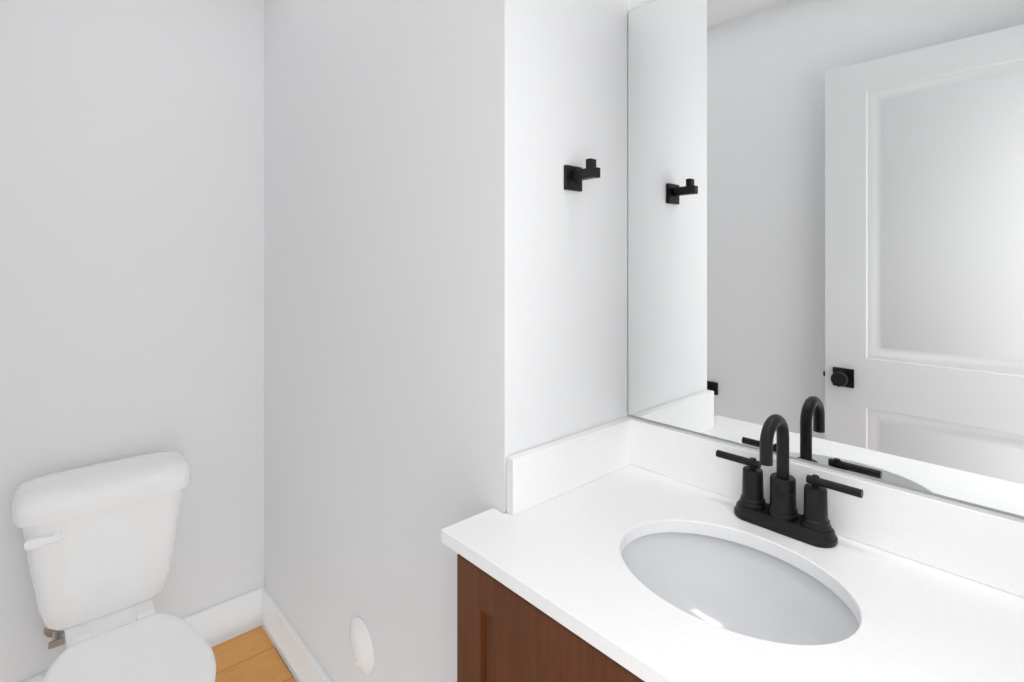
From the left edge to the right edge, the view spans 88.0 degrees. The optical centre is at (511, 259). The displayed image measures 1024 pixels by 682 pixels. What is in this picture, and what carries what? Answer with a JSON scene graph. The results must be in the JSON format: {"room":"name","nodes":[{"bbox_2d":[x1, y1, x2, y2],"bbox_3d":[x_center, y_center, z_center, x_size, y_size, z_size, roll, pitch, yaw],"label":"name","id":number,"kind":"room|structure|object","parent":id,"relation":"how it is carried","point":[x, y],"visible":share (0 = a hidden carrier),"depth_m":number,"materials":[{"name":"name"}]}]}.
{"room":"bathroom","nodes":[
{"label":"bathroom","id":0,"kind":"room"},
{"bbox_2d":[0,0,263,681],"bbox_3d":[-1.329,0.137,1.660,1.017,2.410,0.100,0,0,-42],"label":"wall","id":1,"kind":"structure","parent":0,"point":[131,228],"depth_m":1.71,"materials":[{"name":"paint"}]},
{"bbox_2d":[20,586,264,681],"bbox_3d":[-1.254,1.275,1.651,0.915,0.133,0.014,0,0,-42],"label":"baseboard","id":2,"kind":"structure","parent":1,"relation":"attached to","point":[219,623],"depth_m":1.87,"materials":[{"name":"paint"}]},
{"bbox_2d":[211,626,296,681],"bbox_3d":[-0.371,1.391,0.966,1.500,0.100,2.417,0,0,-42],"label":"floor","id":3,"kind":"structure","parent":0,"point":[252,655],"depth_m":1.77,"materials":[{"name":"brown wood"}]},
{"bbox_2d":[12,451,215,681],"bbox_3d":[-1.004,0.975,1.352,0.404,0.733,0.792,0,0,-42],"label":"toilet","id":4,"kind":"object","parent":3,"relation":"on","point":[99,540],"visible":1,"depth_m":1.43,"materials":[{"name":"white ceramic"}]},
{"bbox_2d":[441,416,1023,681],"bbox_3d":[0.364,0.851,0.747,0.501,0.982,0.895,0,0,-42],"label":"bathroom vanity","id":5,"kind":"object","parent":3,"relation":"on","point":[629,549],"visible":1,"depth_m":0.81,"materials":[{"name":"white stone"}]},
{"bbox_2d":[716,414,862,547],"bbox_3d":[0.450,0.361,0.899,0.109,0.200,0.236,0,0,-42],"label":"faucet","id":6,"kind":"object","parent":5,"relation":"on","point":[780,514],"visible":1,"depth_m":0.90,"materials":[{"name":"black metal"}]},
{"bbox_2d":[264,0,542,681],"bbox_3d":[-0.463,0.137,1.538,0.100,2.410,1.447,0,0,-42],"label":"wall","id":7,"kind":"structure","parent":0,"point":[403,280],"depth_m":1.26,"materials":[{"name":"paint"}]},
{"bbox_2d":[261,588,332,681],"bbox_3d":[-0.468,1.275,1.457,0.014,0.133,1.332,0,0,-42],"label":"baseboard","id":8,"kind":"structure","parent":7,"relation":"attached to","point":[300,660],"depth_m":1.74,"materials":[{"name":"paint"}]},
{"bbox_2d":[350,617,373,674],"bbox_3d":[-0.398,1.004,1.376,0.020,0.132,0.132,0,0,-42],"label":"cover","id":9,"kind":"object","parent":7,"relation":"attached to","point":[361,645],"visible":1,"depth_m":1.36,"materials":[{"name":"white plastic"}]},
{"bbox_2d":[543,0,628,444],"bbox_3d":[0.132,0.137,1.168,0.283,2.410,0.100,0,0,-42],"label":"wall","id":10,"kind":"structure","parent":0,"point":[585,235],"depth_m":1.12,"materials":[{"name":"paint"}]},
{"bbox_2d":[564,158,599,191],"bbox_3d":[0.146,-0.172,1.067,0.050,0.058,0.067,0,0,-42],"label":"robe hook","id":11,"kind":"object","parent":10,"relation":"attached to","point":[574,176],"visible":1,"depth_m":1.07,"materials":[{"name":"black metal"}]},
{"bbox_2d":[629,0,1023,518],"bbox_3d":[0.599,0.137,0.938,0.100,2.410,1.070,0,0,-42],"label":"wall","id":12,"kind":"structure","parent":0,"point":[634,4],"depth_m":0.92,"materials":[{"name":"paint"}]},
{"bbox_2d":[628,0,1023,515],"bbox_3d":[0.559,-0.108,0.901,0.006,0.925,0.862,0,0,-42],"label":"mirror","id":13,"kind":"object","parent":12,"relation":"attached to","point":[826,230],"visible":1,"depth_m":0.90,"materials":[{"name":"silver mirror"}]}
]}

